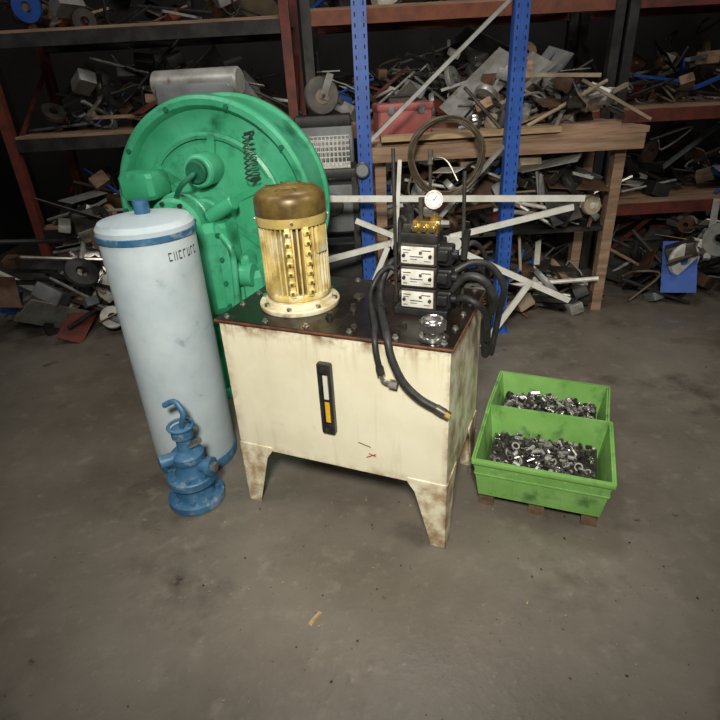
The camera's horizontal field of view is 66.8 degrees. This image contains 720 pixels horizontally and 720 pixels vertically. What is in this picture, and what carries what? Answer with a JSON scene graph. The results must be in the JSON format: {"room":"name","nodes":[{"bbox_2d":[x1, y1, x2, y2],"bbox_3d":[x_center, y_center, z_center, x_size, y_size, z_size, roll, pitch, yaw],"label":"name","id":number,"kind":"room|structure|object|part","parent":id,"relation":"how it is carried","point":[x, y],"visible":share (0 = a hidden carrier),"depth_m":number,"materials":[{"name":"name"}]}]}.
{"room":"scrap storage warehouse","nodes":[
{"label":"scrap storage warehouse","id":0,"kind":"room"},
{"bbox_2d":[0,66,49,254],"bbox_3d":[-4.126,-1.254,1.481,0.100,4.500,11.000,-3,28,0],"label":"wall","id":1,"kind":"structure","parent":0,"point":[15,223],"depth_m":6.47,"materials":[{"name":"paint"}]},
{"bbox_2d":[0,210,719,719],"bbox_3d":[0.530,0.526,2.552,9.000,0.100,11.000,-3,28,0],"label":"floor","id":2,"kind":"structure","parent":0,"point":[102,592],"depth_m":2.04,"materials":[{"name":"concrete"}]},
{"bbox_2d":[0,198,122,343],"bbox_3d":[-2.068,-0.733,4.077,1.601,1.076,0.871,-3,28,0],"label":"pile","id":3,"kind":"object","parent":2,"relation":"on","point":[79,262],"visible":0.54,"depth_m":3.97,"materials":[{"name":"grey metal"}]},
{"bbox_2d":[0,0,306,291],"bbox_3d":[-1.610,-1.984,4.607,2.322,2.785,1.096,-3,28,0],"label":"shelving","id":4,"kind":"object","parent":2,"relation":"on","point":[241,21],"visible":0.36,"depth_m":4.24,"materials":[{"name":"red metal"}]},
{"bbox_2d":[94,198,236,473],"bbox_3d":[-0.831,-0.081,2.419,0.388,1.230,0.388,-3,28,0],"label":"gas cylinder","id":5,"kind":"object","parent":2,"relation":"on","point":[151,258],"visible":0.91,"depth_m":2.22,"materials":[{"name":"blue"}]},
{"bbox_2d":[158,399,224,515],"bbox_3d":[-0.726,0.383,2.299,0.247,0.512,0.240,-3,28,0],"label":"pump","id":6,"kind":"object","parent":2,"relation":"on","point":[193,481],"visible":1,"depth_m":2.28,"materials":[{"name":"metal"}]},
{"bbox_2d":[118,66,329,398],"bbox_3d":[-0.657,-0.668,3.020,1.040,1.690,0.945,4,29,13],"label":"machine","id":7,"kind":"object","parent":2,"relation":"on","point":[205,150],"visible":0.66,"depth_m":2.61,"materials":[{"name":"metal"}]},
{"bbox_2d":[308,611,321,625],"bbox_3d":[-0.152,0.872,1.849,0.016,0.008,0.060,15,33,31],"label":"chip","id":8,"kind":"object","parent":2,"relation":"on","point":[316,616],"visible":1,"depth_m":1.84,"materials":[{"name":"beige wood"}]},
{"bbox_2d":[294,113,354,244],"bbox_3d":[-0.235,-1.159,4.251,0.420,1.370,0.366,-3,28,0],"label":"cabinet","id":9,"kind":"object","parent":2,"relation":"on","point":[331,124],"visible":0.2,"depth_m":3.85,"materials":[{"name":"metal"}]},
{"bbox_2d":[304,70,339,114],"bbox_3d":[-0.272,-1.875,3.844,0.255,0.279,0.120,-13,29,-18],"label":"caster wheel","id":10,"kind":"object","parent":9,"relation":"on","point":[321,95],"visible":1,"depth_m":3.81,"materials":[{"name":"rubber"}]},
{"bbox_2d":[324,162,362,278],"bbox_3d":[-0.163,-0.769,3.794,0.340,1.100,0.300,-3,28,0],"label":"stand","id":11,"kind":"object","parent":2,"relation":"on","point":[343,215],"visible":0.38,"depth_m":3.59,"materials":[{"name":"metal"}]},
{"bbox_2d":[309,135,350,168],"bbox_3d":[-0.194,-1.332,3.498,0.266,0.171,0.246,-3,28,0],"label":"wire basket","id":12,"kind":"object","parent":11,"relation":"on","point":[329,165],"visible":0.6,"depth_m":3.43,"materials":[{"name":"grey metal"}]},
{"bbox_2d":[214,148,507,548],"bbox_3d":[0.030,-0.065,2.114,0.987,1.400,0.613,8,30,21],"label":"hydraulic power unit","id":13,"kind":"object","parent":2,"relation":"on","point":[378,376],"visible":1,"depth_m":1.93,"materials":[{"name":"beige paint"}]},
{"bbox_3d":[-0.022,-0.207,2.059,0.890,0.011,0.543,8,30,21],"label":"tank lid","id":14,"kind":"part","parent":13,"relation":"part of","materials":[{"name":"black metal"}]},
{"bbox_3d":[-0.001,0.172,2.259,0.872,0.850,0.525,8,30,21],"label":"tank","id":15,"kind":"part","parent":13,"relation":"part of","materials":[{"name":"beige metal"}]},
{"bbox_2d":[138,430,712,715],"bbox_3d":[0.168,0.616,2.307,2.068,0.004,1.703,-3,28,0],"label":"debris","id":16,"kind":"object","parent":2,"relation":"on","point":[570,678],"visible":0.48,"depth_m":1.94,"materials":[{"name":"metal"}]},
{"bbox_2d":[350,0,530,333],"bbox_3d":[0.447,-1.502,3.080,1.000,3.000,0.154,-3,28,0],"label":"frame","id":17,"kind":"object","parent":2,"relation":"on","point":[520,18],"visible":0.77,"depth_m":3.14,"materials":[{"name":"blue metal"}]},
{"bbox_2d":[407,115,485,207],"bbox_3d":[0.496,-1.124,3.163,0.448,0.543,0.075,-3,28,0],"label":"cable coil","id":18,"kind":"object","parent":17,"relation":"hanging from","point":[424,127],"visible":0.88,"depth_m":3.11,"materials":[{"name":"black rubber"}]},
{"bbox_2d":[329,160,585,346],"bbox_3d":[0.534,-0.607,3.324,1.582,1.200,0.100,-3,28,0],"label":"frame","id":19,"kind":"object","parent":2,"relation":"on","point":[454,237],"visible":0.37,"depth_m":3.22,"materials":[{"name":"grey metal"}]},
{"bbox_2d":[299,0,626,269],"bbox_3d":[0.747,-2.138,4.594,2.342,2.732,0.991,-3,28,0],"label":"shelving","id":20,"kind":"object","parent":2,"relation":"on","point":[382,15],"visible":0.28,"depth_m":4.24,"materials":[{"name":"orange paint"}]},
{"bbox_2d":[359,46,651,317],"bbox_3d":[0.922,-1.147,3.842,1.926,1.855,0.906,-3,28,0],"label":"workbench","id":21,"kind":"object","parent":2,"relation":"on","point":[570,131],"visible":0.56,"depth_m":3.62,"materials":[{"name":"brown wood"}]},
{"bbox_2d":[371,94,433,135],"bbox_3d":[0.281,-1.626,3.613,0.375,0.235,0.223,-7,28,-8],"label":"toolbox","id":22,"kind":"object","parent":21,"relation":"on","point":[416,113],"visible":0.9,"depth_m":3.54,"materials":[{"name":"plastic"}]},
{"bbox_2d":[478,494,597,526],"bbox_3d":[0.771,0.521,2.348,0.460,0.074,0.340,7,30,19],"label":"wooden pallet","id":23,"kind":"object","parent":2,"relation":"on","point":[587,520],"visible":0.13,"depth_m":2.21,"materials":[{"name":"brown wood"}]},
{"bbox_2d":[471,404,616,516],"bbox_3d":[0.759,0.410,2.274,0.527,0.190,0.427,7,30,19],"label":"bin","id":24,"kind":"object","parent":23,"relation":"on","point":[546,459],"visible":1,"depth_m":2.26,"materials":[{"name":"plastic"}]},
{"bbox_2d":[553,0,719,268],"bbox_3d":[3.055,-2.261,4.622,2.225,2.767,1.005,-3,28,0],"label":"shelving","id":25,"kind":"object","parent":2,"relation":"on","point":[667,100],"visible":0.81,"depth_m":4.62,"materials":[{"name":"red metal"}]},
{"bbox_2d":[605,198,719,304],"bbox_3d":[2.753,-0.815,4.139,1.765,0.770,0.868,-3,28,0],"label":"pile","id":26,"kind":"object","parent":2,"relation":"on","point":[679,270],"visible":0.97,"depth_m":4.05,"materials":[{"name":"grey metal"}]},
{"bbox_3d":[0.905,0.343,2.672,0.530,0.074,0.441,-3,28,0],"label":"wooden pallet","id":27,"kind":"object","parent":2,"relation":"on","visible":0},
{"bbox_2d":[487,371,610,420],"bbox_3d":[0.901,0.240,2.619,0.527,0.155,0.367,9,30,21],"label":"bin","id":28,"kind":"object","parent":27,"relation":"on","point":[511,389],"visible":0.58,"depth_m":2.69,"materials":[{"name":"plastic"}]},
{"bbox_2d":[0,0,719,223],"bbox_3d":[0.278,-4.017,6.260,9.000,4.500,0.100,-3,28,0],"label":"wall","id":29,"kind":"structure","parent":0,"point":[21,69],"depth_m":6.42,"materials":[{"name":"paint"}]}
]}

